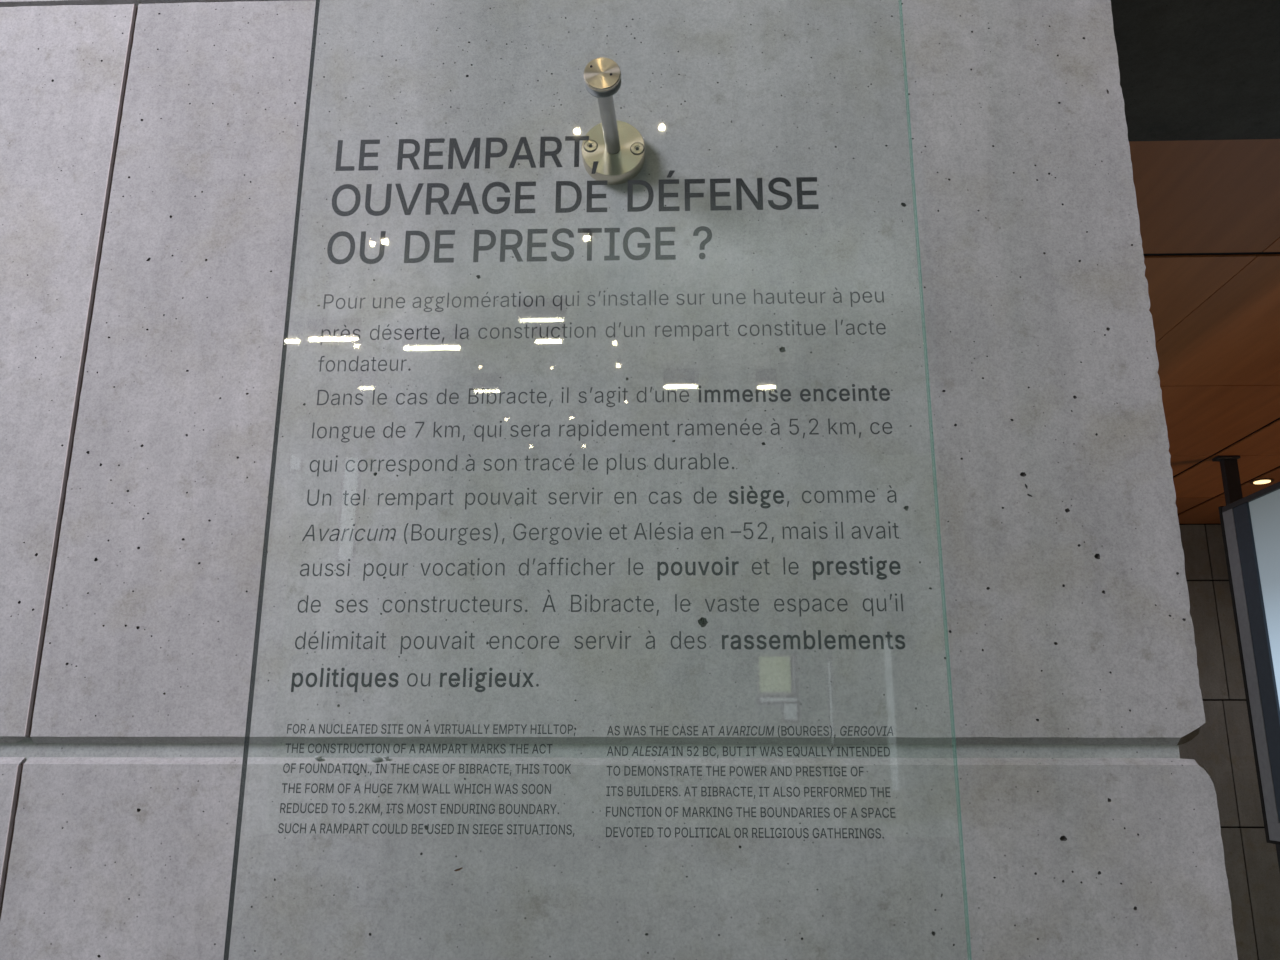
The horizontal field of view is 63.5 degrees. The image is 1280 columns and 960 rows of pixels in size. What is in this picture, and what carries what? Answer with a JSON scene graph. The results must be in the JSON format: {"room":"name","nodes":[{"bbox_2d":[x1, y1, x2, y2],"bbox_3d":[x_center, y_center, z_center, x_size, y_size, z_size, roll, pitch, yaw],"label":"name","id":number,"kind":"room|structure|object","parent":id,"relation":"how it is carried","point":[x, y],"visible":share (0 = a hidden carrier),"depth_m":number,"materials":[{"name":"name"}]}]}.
{"room":"museum exhibition hall","nodes":[
{"label":"museum exhibition hall","id":0,"kind":"room"},
{"bbox_2d":[0,0,1237,959],"bbox_3d":[-1.247,0.212,1.405,3.814,3.400,0.261,0,-15,2],"label":"wall","id":1,"kind":"structure","parent":0,"point":[169,180],"depth_m":1.28,"materials":[{"name":"concrete"}]},
{"bbox_2d":[280,803,327,812],"bbox_3d":[-0.342,0.335,1.058,0.049,0.009,0.010,0,-15,2],"label":"sign","id":2,"kind":"object","parent":1,"relation":"attached to","point":[316,808],"depth_m":1.06,"materials":[{"name":"black paint"}]},
{"bbox_2d":[282,783,350,792],"bbox_3d":[-0.331,0.316,1.062,0.070,0.009,0.010,0,-15,2],"label":"sign","id":3,"kind":"object","parent":1,"relation":"attached to","point":[284,784],"depth_m":1.07,"materials":[{"name":"black paint"}]},
{"bbox_2d":[278,823,368,833],"bbox_3d":[-0.320,0.354,1.052,0.092,0.010,0.010,0,-15,2],"label":"sign","id":4,"kind":"object","parent":1,"relation":"attached to","point":[340,826],"depth_m":1.06,"materials":[{"name":"black paint"}]},
{"bbox_2d":[300,559,349,575],"bbox_3d":[-0.339,0.096,1.121,0.053,0.017,0.010,0,-15,2],"label":"sign","id":5,"kind":"object","parent":1,"relation":"attached to","point":[307,574],"depth_m":1.13,"materials":[{"name":"black paint"}]},
{"bbox_2d":[295,631,385,648],"bbox_3d":[-0.316,0.171,1.100,0.097,0.018,0.010,0,-15,2],"label":"sign","id":6,"kind":"object","parent":1,"relation":"attached to","point":[377,632],"depth_m":1.10,"materials":[{"name":"black paint"}]},
{"bbox_2d":[327,231,354,263],"bbox_3d":[-0.350,-0.271,1.218,0.032,0.041,0.010,0,-15,2],"label":"sign","id":7,"kind":"object","parent":1,"relation":"attached to","point":[352,242],"depth_m":1.22,"materials":[{"name":"black paint"}]},
{"bbox_2d":[312,422,374,442],"bbox_3d":[-0.331,-0.052,1.159,0.070,0.024,0.010,0,-15,2],"label":"sign","id":8,"kind":"object","parent":1,"relation":"attached to","point":[331,428],"depth_m":1.17,"materials":[{"name":"black paint"}]},
{"bbox_2d":[291,668,398,691],"bbox_3d":[-0.309,0.211,1.089,0.113,0.024,0.010,0,-15,2],"label":"sign","id":9,"kind":"object","parent":1,"relation":"attached to","point":[294,675],"depth_m":1.09,"materials":[{"name":"black paint"}]},
{"bbox_2d":[286,743,405,752],"bbox_3d":[-0.303,0.278,1.071,0.124,0.009,0.010,0,-15,2],"label":"sign","id":10,"kind":"object","parent":1,"relation":"attached to","point":[288,744],"depth_m":1.08,"materials":[{"name":"black paint"}]},
{"bbox_2d":[335,139,379,170],"bbox_3d":[-0.339,-0.389,1.248,0.051,0.042,0.010,0,-15,2],"label":"sign","id":11,"kind":"object","parent":1,"relation":"attached to","point":[340,142],"depth_m":1.25,"materials":[{"name":"black paint"}]},
{"bbox_2d":[320,524,395,540],"bbox_3d":[-0.306,0.058,1.129,0.083,0.018,0.010,0,-15,2],"label":"sign","id":12,"kind":"object","parent":1,"relation":"attached to","point":[387,529],"depth_m":1.13,"materials":[{"name":"black paint"}]},
{"bbox_2d":[287,724,429,733],"bbox_3d":[-0.291,0.259,1.076,0.149,0.009,0.010,0,-15,2],"label":"sign","id":13,"kind":"object","parent":1,"relation":"attached to","point":[389,725],"depth_m":1.08,"materials":[{"name":"black paint"}]},
{"bbox_2d":[318,356,406,371],"bbox_3d":[-0.315,-0.131,1.179,0.101,0.018,0.010,0,-15,2],"label":"sign","id":14,"kind":"object","parent":1,"relation":"attached to","point":[320,360],"depth_m":1.18,"materials":[{"name":"black paint"}]},
{"bbox_2d":[360,231,385,263],"bbox_3d":[-0.313,-0.271,1.216,0.029,0.041,0.010,0,-15,2],"label":"sign","id":15,"kind":"object","parent":1,"relation":"attached to","point":[363,233],"depth_m":1.22,"materials":[{"name":"black paint"}]},
{"bbox_2d":[283,763,510,775],"bbox_3d":[-0.249,0.297,1.064,0.235,0.011,0.010,0,-15,2],"label":"sign","id":16,"kind":"object","parent":1,"relation":"attached to","point":[344,764],"depth_m":1.07,"materials":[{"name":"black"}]},
{"bbox_2d":[346,455,456,475],"bbox_3d":[-0.263,-0.014,1.147,0.123,0.023,0.010,0,-15,2],"label":"sign","id":17,"kind":"object","parent":1,"relation":"attached to","point":[411,460],"depth_m":1.15,"materials":[{"name":"black paint"}]},
{"bbox_2d":[354,783,449,793],"bbox_3d":[-0.242,0.316,1.059,0.098,0.010,0.010,0,-15,2],"label":"sign","id":18,"kind":"object","parent":1,"relation":"attached to","point":[411,788],"depth_m":1.06,"materials":[{"name":"black"}]},
{"bbox_2d":[332,183,478,215],"bbox_3d":[-0.278,-0.331,1.231,0.175,0.042,0.010,0,-15,2],"label":"sign","id":19,"kind":"object","parent":1,"relation":"attached to","point":[407,211],"depth_m":1.24,"materials":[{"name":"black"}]},
{"bbox_2d":[370,324,444,342],"bbox_3d":[-0.265,-0.166,1.187,0.086,0.023,0.010,0,-15,2],"label":"sign","id":20,"kind":"object","parent":1,"relation":"attached to","point":[425,328],"depth_m":1.19,"materials":[{"name":"black paint"}]},
{"bbox_2d":[372,824,453,833],"bbox_3d":[-0.229,0.353,1.049,0.082,0.009,0.010,0,-15,2],"label":"sign","id":21,"kind":"object","parent":1,"relation":"attached to","point":[419,828],"depth_m":1.05,"materials":[{"name":"black paint"}]},
{"bbox_2d":[378,490,453,509],"bbox_3d":[-0.245,0.023,1.136,0.083,0.021,0.010,0,-15,2],"label":"sign","id":22,"kind":"object","parent":1,"relation":"attached to","point":[450,493],"depth_m":1.14,"materials":[{"name":"black paint"}]},
{"bbox_2d":[404,231,429,262],"bbox_3d":[-0.260,-0.271,1.214,0.029,0.040,0.010,0,-15,2],"label":"sign","id":23,"kind":"object","parent":1,"relation":"attached to","point":[408,233],"depth_m":1.22,"materials":[{"name":"black paint"}]},
{"bbox_2d":[397,138,444,169],"bbox_3d":[-0.263,-0.389,1.246,0.055,0.042,0.010,0,-15,2],"label":"sign","id":24,"kind":"object","parent":1,"relation":"attached to","point":[411,156],"depth_m":1.25,"materials":[{"name":"black paint"}]},
{"bbox_2d":[400,631,474,653],"bbox_3d":[-0.213,0.173,1.096,0.078,0.023,0.010,0,-15,2],"label":"sign","id":25,"kind":"object","parent":1,"relation":"attached to","point":[471,636],"depth_m":1.10,"materials":[{"name":"black paint"}]},
{"bbox_2d":[434,230,454,262],"bbox_3d":[-0.228,-0.271,1.213,0.023,0.041,0.010,0,-15,2],"label":"letter","id":26,"kind":"object","parent":1,"relation":"attached to","point":[438,246],"depth_m":1.22,"materials":[{"name":"black paint"}]},
{"bbox_2d":[332,803,558,814],"bbox_3d":[-0.197,0.335,1.053,0.231,0.011,0.010,0,-15,2],"label":"sign","id":27,"kind":"object","parent":1,"relation":"attached to","point":[334,804],"depth_m":1.06,"materials":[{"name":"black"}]},
{"bbox_2d":[404,523,497,544],"bbox_3d":[-0.205,0.060,1.125,0.102,0.023,0.010,0,-15,2],"label":"sign","id":28,"kind":"object","parent":1,"relation":"attached to","point":[413,525],"depth_m":1.13,"materials":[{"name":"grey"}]},
{"bbox_2d":[383,596,527,612],"bbox_3d":[-0.196,0.134,1.106,0.154,0.017,0.010,0,-15,2],"label":"sign","id":29,"kind":"object","parent":1,"relation":"attached to","point":[474,599],"depth_m":1.11,"materials":[{"name":"black paint"}]},
{"bbox_2d":[409,744,505,753],"bbox_3d":[-0.187,0.277,1.068,0.099,0.009,0.010,0,-15,2],"label":"sign","id":30,"kind":"object","parent":1,"relation":"attached to","point":[439,746],"depth_m":1.07,"materials":[{"name":"black paint"}]},
{"bbox_2d":[421,558,504,575],"bbox_3d":[-0.190,0.095,1.116,0.090,0.018,0.010,0,-15,2],"label":"sign","id":31,"kind":"object","parent":1,"relation":"attached to","point":[471,563],"depth_m":1.12,"materials":[{"name":"black paint"}]},
{"bbox_2d":[448,138,479,168],"bbox_3d":[-0.210,-0.390,1.244,0.037,0.041,0.010,0,-15,2],"label":"letter","id":32,"kind":"object","parent":1,"relation":"attached to","point":[453,144],"depth_m":1.25,"materials":[{"name":"black paint"}]},
{"bbox_2d":[413,292,543,311],"bbox_3d":[-0.186,-0.203,1.194,0.151,0.023,0.010,0,-15,2],"label":"sign","id":33,"kind":"object","parent":1,"relation":"attached to","point":[513,296],"depth_m":1.20,"materials":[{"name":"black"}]},
{"bbox_2d":[473,230,495,261],"bbox_3d":[-0.181,-0.272,1.212,0.025,0.040,0.010,0,-15,2],"label":"sign","id":34,"kind":"object","parent":1,"relation":"attached to","point":[477,248],"depth_m":1.22,"materials":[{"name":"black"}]},
{"bbox_2d":[440,668,538,691],"bbox_3d":[-0.157,0.210,1.084,0.103,0.024,0.010,0,-15,2],"label":"sign","id":35,"kind":"object","parent":1,"relation":"attached to","point":[497,679],"depth_m":1.09,"materials":[{"name":"black paint"}]},
{"bbox_2d":[482,182,509,213],"bbox_3d":[-0.170,-0.332,1.227,0.033,0.041,0.010,0,-15,2],"label":"sign","id":36,"kind":"object","parent":1,"relation":"attached to","point":[484,196],"depth_m":1.23,"materials":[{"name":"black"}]},
{"bbox_2d":[485,137,507,168],"bbox_3d":[-0.171,-0.390,1.243,0.026,0.042,0.010,0,-15,2],"label":"letter","id":37,"kind":"object","parent":1,"relation":"attached to","point":[489,155],"depth_m":1.25,"materials":[{"name":"black paint"}]},
{"bbox_2d":[465,488,536,509],"bbox_3d":[-0.151,0.022,1.134,0.078,0.023,0.010,0,-15,2],"label":"sign","id":38,"kind":"object","parent":1,"relation":"attached to","point":[533,492],"depth_m":1.14,"materials":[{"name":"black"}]},
{"bbox_2d":[454,784,550,793],"bbox_3d":[-0.140,0.315,1.056,0.098,0.009,0.010,0,-15,2],"label":"sign","id":39,"kind":"object","parent":1,"relation":"attached to","point":[473,792],"depth_m":1.06,"materials":[{"name":"black paint"}]},
{"bbox_2d":[434,724,572,733],"bbox_3d":[-0.141,0.258,1.071,0.143,0.009,0.010,0,-15,2],"label":"sign","id":40,"kind":"object","parent":1,"relation":"attached to","point":[442,725],"depth_m":1.08,"materials":[{"name":"black"}]},
{"bbox_2d":[468,388,550,406],"bbox_3d":[-0.146,-0.091,1.163,0.092,0.022,0.010,0,-15,2],"label":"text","id":41,"kind":"object","parent":1,"relation":"attached to","point":[470,389],"depth_m":1.17,"materials":[{"name":"black paint"}]},
{"bbox_2d":[457,824,573,836],"bbox_3d":[-0.125,0.353,1.045,0.117,0.011,0.010,0,-15,2],"label":"sign","id":42,"kind":"object","parent":1,"relation":"attached to","point":[481,825],"depth_m":1.05,"materials":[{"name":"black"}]},
{"bbox_2d":[489,636,546,648],"bbox_3d":[-0.128,0.172,1.093,0.060,0.013,0.010,0,-15,2],"label":"sign","id":43,"kind":"object","parent":1,"relation":"attached to","point":[535,637],"depth_m":1.10,"materials":[{"name":"black paint"}]},
{"bbox_2d":[500,229,547,261],"bbox_3d":[-0.135,-0.272,1.210,0.055,0.042,0.010,0,-15,2],"label":"sign","id":44,"kind":"object","parent":1,"relation":"attached to","point":[503,246],"depth_m":1.22,"materials":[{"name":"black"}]},
{"bbox_2d":[515,181,535,212],"bbox_3d":[-0.135,-0.333,1.226,0.024,0.041,0.010,0,-15,2],"label":"sign","id":45,"kind":"object","parent":1,"relation":"attached to","point":[518,196],"depth_m":1.23,"materials":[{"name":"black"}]},
{"bbox_2d":[509,137,561,167],"bbox_3d":[-0.124,-0.390,1.241,0.062,0.041,0.010,0,-15,2],"label":"letters","id":46,"kind":"object","parent":1,"relation":"attached to","point":[523,140],"depth_m":1.25,"materials":[{"name":"black paint"}]},
{"bbox_2d":[478,322,595,338],"bbox_3d":[-0.117,-0.169,1.183,0.134,0.019,0.010,0,-15,2],"label":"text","id":47,"kind":"object","parent":1,"relation":"attached to","point":[526,327],"depth_m":1.19,"materials":[{"name":"black paint"}]},
{"bbox_2d":[525,453,573,470],"bbox_3d":[-0.099,-0.018,1.142,0.053,0.019,0.010,0,-15,2],"label":"sign","id":48,"kind":"object","parent":1,"relation":"attached to","point":[527,459],"depth_m":1.15,"materials":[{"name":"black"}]},
{"bbox_2d":[513,523,601,544],"bbox_3d":[-0.089,0.059,1.122,0.095,0.023,0.010,0,-15,2],"label":"sign","id":49,"kind":"object","parent":1,"relation":"attached to","point":[557,528],"depth_m":1.13,"materials":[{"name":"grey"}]},
{"bbox_2d":[551,228,573,261],"bbox_3d":[-0.090,-0.272,1.209,0.026,0.042,0.010,0,-15,2],"label":"sign","id":50,"kind":"object","parent":1,"relation":"attached to","point":[562,230],"depth_m":1.22,"materials":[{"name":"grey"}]},
{"bbox_2d":[519,558,614,575],"bbox_3d":[-0.078,0.094,1.112,0.102,0.018,0.010,0,-15,2],"label":"sign","id":51,"kind":"object","parent":1,"relation":"attached to","point":[552,559],"depth_m":1.12,"materials":[{"name":"black paint"}]},
{"bbox_2d":[555,181,581,212],"bbox_3d":[-0.084,-0.332,1.225,0.030,0.041,0.010,0,-15,2],"label":"letter","id":52,"kind":"object","parent":1,"relation":"attached to","point":[558,209],"depth_m":1.23,"materials":[{"name":"black"}]},
{"bbox_2d":[548,487,602,504],"bbox_3d":[-0.070,0.019,1.132,0.059,0.019,0.010,0,-15,2],"label":"sign","id":53,"kind":"object","parent":1,"relation":"attached to","point":[573,493],"depth_m":1.14,"materials":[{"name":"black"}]},
{"bbox_2d":[565,136,588,166],"bbox_3d":[-0.075,-0.391,1.240,0.028,0.041,0.010,0,-15,2],"label":"letter","id":54,"kind":"object","parent":1,"relation":"attached to","point":[577,139],"depth_m":1.25,"materials":[{"name":"black"}]},
{"bbox_2d":[587,180,606,211],"bbox_3d":[-0.051,-0.333,1.224,0.023,0.041,0.010,0,-15,2],"label":"sign","id":55,"kind":"object","parent":1,"relation":"attached to","point":[590,196],"depth_m":1.23,"materials":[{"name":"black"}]},
{"bbox_2d":[578,228,619,260],"bbox_3d":[-0.048,-0.273,1.208,0.048,0.041,0.010,0,-15,2],"label":"sign","id":56,"kind":"object","parent":1,"relation":"attached to","point":[589,231],"depth_m":1.22,"materials":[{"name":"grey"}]},
{"bbox_2d":[574,631,630,648],"bbox_3d":[-0.039,0.169,1.091,0.059,0.018,0.010,0,-15,2],"label":"sign","id":57,"kind":"object","parent":1,"relation":"attached to","point":[581,637],"depth_m":1.10,"materials":[{"name":"black paint"}]},
{"bbox_2d":[581,57,644,184],"bbox_3d":[-0.038,-0.457,1.325,0.085,0.085,0.156,0,-15,2],"label":"bracket","id":58,"kind":"object","parent":1,"relation":"attached to","point":[618,147],"visible":0.99,"depth_m":1.37,"materials":[{"name":"silver metal"}]},
{"bbox_2d":[585,79,620,97],"bbox_3d":[-0.045,-0.489,1.271,0.045,0.045,0.003,0,-15,2],"label":"washer","id":59,"kind":"object","parent":58,"relation":"in","point":[610,92],"depth_m":1.27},
{"bbox_2d":[559,420,668,440],"bbox_3d":[-0.029,-0.054,1.149,0.121,0.023,0.010,0,-15,2],"label":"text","id":60,"kind":"object","parent":1,"relation":"attached to","point":[665,424],"depth_m":1.16,"materials":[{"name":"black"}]},
{"bbox_2d":[571,594,658,615],"bbox_3d":[-0.026,0.134,1.100,0.092,0.022,0.010,0,-15,2],"label":"sign","id":61,"kind":"object","parent":1,"relation":"attached to","point":[579,596],"depth_m":1.11,"materials":[{"name":"black paint"}]},
{"bbox_2d":[606,827,653,836],"bbox_3d":[-0.010,0.354,1.041,0.047,0.009,0.010,0,-15,2],"label":"sign","id":62,"kind":"object","parent":1,"relation":"attached to","point":[637,828],"depth_m":1.05,"materials":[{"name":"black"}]},
{"bbox_2d":[599,290,668,305],"bbox_3d":[-0.007,-0.207,1.189,0.079,0.018,0.010,0,-15,2],"label":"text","id":63,"kind":"object","parent":1,"relation":"attached to","point":[632,294],"depth_m":1.19,"materials":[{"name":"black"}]},
{"bbox_2d":[623,227,649,260],"bbox_3d":[-0.004,-0.273,1.206,0.030,0.042,0.010,0,-15,2],"label":"sign","id":64,"kind":"object","parent":1,"relation":"attached to","point":[636,229],"depth_m":1.21,"materials":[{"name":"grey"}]},
{"bbox_2d":[627,180,653,211],"bbox_3d":[0.001,-0.333,1.222,0.031,0.041,0.010,0,-15,2],"label":"sign","id":65,"kind":"object","parent":1,"relation":"attached to","point":[630,208],"depth_m":1.23,"materials":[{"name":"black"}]},
{"bbox_2d":[606,807,677,816],"bbox_3d":[0.002,0.335,1.046,0.072,0.009,0.010,0,-15,2],"label":"sign","id":66,"kind":"object","parent":1,"relation":"attached to","point":[643,815],"depth_m":1.05,"materials":[{"name":"black paint"}]},
{"bbox_2d":[607,726,714,735],"bbox_3d":[0.022,0.258,1.065,0.110,0.009,0.010,0,-15,2],"label":"sign","id":67,"kind":"object","parent":1,"relation":"attached to","point":[657,730],"depth_m":1.07,"materials":[{"name":"black paint"}]},
{"bbox_2d":[634,522,692,539],"bbox_3d":[0.025,0.056,1.119,0.062,0.019,0.010,0,-15,2],"label":"sign","id":68,"kind":"object","parent":1,"relation":"attached to","point":[663,532],"depth_m":1.12,"materials":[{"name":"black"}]},
{"bbox_2d":[655,227,675,259],"bbox_3d":[0.030,-0.273,1.205,0.023,0.041,0.010,0,-15,2],"label":"sign","id":69,"kind":"object","parent":1,"relation":"attached to","point":[658,243],"depth_m":1.21,"materials":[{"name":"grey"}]},
{"bbox_2d":[659,170,679,210],"bbox_3d":[0.035,-0.339,1.222,0.023,0.053,0.010,0,-15,2],"label":"letter","id":70,"kind":"object","parent":1,"relation":"attached to","point":[663,181],"depth_m":1.23,"materials":[{"name":"black"}]},
{"bbox_2d":[632,746,717,757],"bbox_3d":[0.036,0.278,1.060,0.086,0.011,0.010,0,-15,2],"label":"sign","id":71,"kind":"object","parent":1,"relation":"attached to","point":[660,747],"depth_m":1.06,"materials":[{"name":"black paint"}]},
{"bbox_2d":[606,786,768,798],"bbox_3d":[0.048,0.316,1.049,0.163,0.011,0.010,0,-15,2],"label":"sign","id":72,"kind":"object","parent":1,"relation":"attached to","point":[608,787],"depth_m":1.05,"materials":[{"name":"black paint"}]},
{"bbox_2d":[655,322,728,340],"bbox_3d":[0.059,-0.167,1.176,0.083,0.021,0.010,0,-15,2],"label":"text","id":73,"kind":"object","parent":1,"relation":"attached to","point":[725,325],"depth_m":1.18,"materials":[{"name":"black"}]},
{"bbox_2d":[654,453,733,469],"bbox_3d":[0.059,-0.019,1.137,0.086,0.019,0.010,0,-15,2],"label":"sign","id":74,"kind":"object","parent":1,"relation":"attached to","point":[656,459],"depth_m":1.14,"materials":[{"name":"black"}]},
{"bbox_2d":[685,179,704,210],"bbox_3d":[0.065,-0.333,1.220,0.023,0.041,0.010,0,-15,2],"label":"letter","id":75,"kind":"object","parent":1,"relation":"attached to","point":[688,195],"depth_m":1.23,"materials":[{"name":"black paint"}]},
{"bbox_2d":[657,557,738,579],"bbox_3d":[0.062,0.096,1.107,0.086,0.023,0.010,0,-15,2],"label":"sign","id":76,"kind":"object","parent":1,"relation":"attached to","point":[734,563],"depth_m":1.11,"materials":[{"name":"black paint"}]},
{"bbox_2d":[693,226,711,258],"bbox_3d":[0.073,-0.274,1.204,0.021,0.041,0.010,0,-15,2],"label":"sign","id":77,"kind":"object","parent":1,"relation":"attached to","point":[702,228],"depth_m":1.21,"materials":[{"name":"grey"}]},
{"bbox_2d":[678,418,761,435],"bbox_3d":[0.088,-0.057,1.146,0.091,0.019,0.010,0,-15,2],"label":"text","id":78,"kind":"object","parent":1,"relation":"attached to","point":[698,425],"depth_m":1.15,"materials":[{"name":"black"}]},
{"bbox_2d":[710,178,730,210],"bbox_3d":[0.095,-0.334,1.219,0.024,0.042,0.010,0,-15,2],"label":"letter","id":79,"kind":"object","parent":1,"relation":"attached to","point":[714,194],"depth_m":1.23,"materials":[{"name":"black"}]},
{"bbox_2d":[607,766,846,775],"bbox_3d":[0.088,0.296,1.053,0.241,0.009,0.010,0,-15,2],"label":"sign","id":80,"kind":"object","parent":1,"relation":"attached to","point":[708,767],"depth_m":1.06,"materials":[{"name":"black paint"}]},
{"bbox_2d":[705,596,758,611],"bbox_3d":[0.097,0.132,1.096,0.056,0.016,0.010,0,-15,2],"label":"sign","id":81,"kind":"object","parent":1,"relation":"attached to","point":[742,599],"depth_m":1.10,"materials":[{"name":"black paint"}]},
{"bbox_2d":[698,385,790,401],"bbox_3d":[0.116,-0.095,1.155,0.102,0.020,0.010,0,-15,2],"label":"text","id":82,"kind":"object","parent":1,"relation":"attached to","point":[744,395],"depth_m":1.16,"materials":[{"name":"black paint"}]},
{"bbox_2d":[736,178,762,209],"bbox_3d":[0.129,-0.334,1.218,0.031,0.041,0.010,0,-15,2],"label":"letter","id":83,"kind":"object","parent":1,"relation":"attached to","point":[758,204],"depth_m":1.22,"materials":[{"name":"black paint"}]},
{"bbox_2d":[729,486,788,508],"bbox_3d":[0.129,0.020,1.124,0.064,0.025,0.010,0,-15,2],"label":"word","id":84,"kind":"object","parent":1,"relation":"attached to","point":[742,487],"depth_m":1.13,"materials":[{"name":"black paint"}]},
{"bbox_2d":[683,807,846,817],"bbox_3d":[0.125,0.334,1.042,0.163,0.010,0.010,0,-15,2],"label":"sign","id":85,"kind":"object","parent":1,"relation":"attached to","point":[689,809],"depth_m":1.05,"materials":[{"name":"black paint"}]},
{"bbox_2d":[657,827,883,838],"bbox_3d":[0.130,0.353,1.037,0.224,0.010,0.010,0,-15,2],"label":"sign","id":86,"kind":"object","parent":1,"relation":"attached to","point":[660,828],"depth_m":1.04,"materials":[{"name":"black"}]},
{"bbox_2d":[718,725,835,737],"bbox_3d":[0.140,0.258,1.061,0.119,0.012,0.010,0,-15,2],"label":"sign","id":87,"kind":"object","parent":1,"relation":"attached to","point":[818,730],"depth_m":1.07,"materials":[{"name":"black paint"}]},
{"bbox_2d":[768,177,791,209],"bbox_3d":[0.164,-0.334,1.217,0.027,0.042,0.010,0,-15,2],"label":"letter","id":88,"kind":"object","parent":1,"relation":"attached to","point":[779,179],"depth_m":1.22,"materials":[{"name":"black paint"}]},
{"bbox_2d":[738,320,825,335],"bbox_3d":[0.160,-0.170,1.174,0.098,0.018,0.010,0,-15,2],"label":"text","id":89,"kind":"object","parent":1,"relation":"attached to","point":[786,324],"depth_m":1.18,"materials":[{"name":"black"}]},
{"bbox_2d":[754,289,824,303],"bbox_3d":[0.170,-0.208,1.183,0.080,0.018,0.010,0,-15,2],"label":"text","id":90,"kind":"object","parent":1,"relation":"attached to","point":[790,293],"depth_m":1.19,"materials":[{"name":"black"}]},
{"bbox_2d":[723,746,889,756],"bbox_3d":[0.169,0.277,1.055,0.168,0.010,0.010,0,-15,2],"label":"sign","id":91,"kind":"object","parent":1,"relation":"attached to","point":[739,747],"depth_m":1.06,"materials":[{"name":"black paint"}]},
{"bbox_2d":[796,177,818,208],"bbox_3d":[0.196,-0.334,1.216,0.024,0.041,0.010,0,-15,2],"label":"letter","id":92,"kind":"object","parent":1,"relation":"attached to","point":[799,180],"depth_m":1.22,"materials":[{"name":"black paint"}]},
{"bbox_2d":[774,598,847,615],"bbox_3d":[0.180,0.135,1.093,0.076,0.018,0.010,0,-15,2],"label":"sign","id":93,"kind":"object","parent":1,"relation":"attached to","point":[800,600],"depth_m":1.10,"materials":[{"name":"black"}]},
{"bbox_2d":[722,630,904,649],"bbox_3d":[0.181,0.168,1.084,0.189,0.020,0.010,0,-15,2],"label":"sign","id":94,"kind":"object","parent":1,"relation":"attached to","point":[888,636],"depth_m":1.09,"materials":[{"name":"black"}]},
{"bbox_2d":[773,787,866,796],"bbox_3d":[0.181,0.315,1.045,0.093,0.009,0.010,0,-15,2],"label":"sign","id":95,"kind":"object","parent":1,"relation":"attached to","point":[851,791],"depth_m":1.05,"materials":[{"name":"black paint"}]},
{"bbox_2d":[802,490,874,502],"bbox_3d":[0.214,0.019,1.122,0.078,0.014,0.010,0,-15,2],"label":"sign","id":96,"kind":"object","parent":1,"relation":"attached to","point":[816,492],"depth_m":1.13,"materials":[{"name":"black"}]},
{"bbox_2d":[800,384,889,401],"bbox_3d":[0.227,-0.095,1.151,0.098,0.020,0.010,0,-15,2],"label":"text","id":97,"kind":"object","parent":1,"relation":"attached to","point":[872,389],"depth_m":1.16,"materials":[{"name":"black"}]},
{"bbox_2d":[813,556,900,579],"bbox_3d":[0.230,0.095,1.101,0.092,0.025,0.010,0,-15,2],"label":"sign","id":98,"kind":"object","parent":1,"relation":"attached to","point":[863,562],"depth_m":1.11,"materials":[{"name":"black paint"}]},
{"bbox_2d":[840,726,892,735],"bbox_3d":[0.231,0.257,1.059,0.053,0.009,0.010,0,-15,2],"label":"sign","id":99,"kind":"object","parent":1,"relation":"attached to","point":[843,726],"depth_m":1.06,"materials":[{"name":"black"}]},
{"bbox_2d":[852,521,898,538],"bbox_3d":[0.251,0.055,1.111,0.049,0.019,0.010,0,-15,2],"label":"sign","id":100,"kind":"object","parent":1,"relation":"attached to","point":[894,526],"depth_m":1.12,"materials":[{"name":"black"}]},
{"bbox_2d":[1111,0,1279,140],"bbox_3d":[3.358,-1.083,1.748,5.388,0.700,0.566,0,-15,2],"label":"ceiling","id":101,"kind":"structure","parent":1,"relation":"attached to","point":[1189,69],"depth_m":1.79,"materials":[{"name":"concrete"}]},
{"bbox_2d":[1129,139,1279,523],"bbox_3d":[3.461,-0.486,4.799,5.388,0.300,5.643,0,-15,2],"label":"ceiling","id":102,"kind":"structure","parent":0,"point":[1209,210],"depth_m":3.68,"materials":[{"name":"orange wood"}]},
{"bbox_2d":[1178,524,1279,959],"bbox_3d":[3.240,1.698,7.011,6.000,3.400,0.270,0,-15,2],"label":"wall","id":103,"kind":"structure","parent":0,"point":[1223,745],"depth_m":6.83,"materials":[{"name":"concrete"}]},
{"bbox_3d":[0.315,0.192,-5.752,17.000,0.200,27.000,0,-15,2],"label":"floor","id":104,"kind":"structure","parent":0,"visible":0},
{"bbox_2d":[1212,455,1279,871],"bbox_3d":[3.161,1.375,5.195,0.115,3.100,0.070,0,-15,2],"label":"steel post","id":105,"kind":"object","parent":104,"relation":"on","point":[1230,475],"visible":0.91,"depth_m":5.55,"materials":[{"name":"black metal"}]},
{"bbox_2d":[1218,481,1279,844],"bbox_3d":[2.586,0.505,3.299,0.065,1.425,2.405,0,-15,2],"label":"display panel","id":106,"kind":"object","parent":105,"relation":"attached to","point":[1250,525],"visible":1,"depth_m":4.33,"materials":[{"name":"paint"}]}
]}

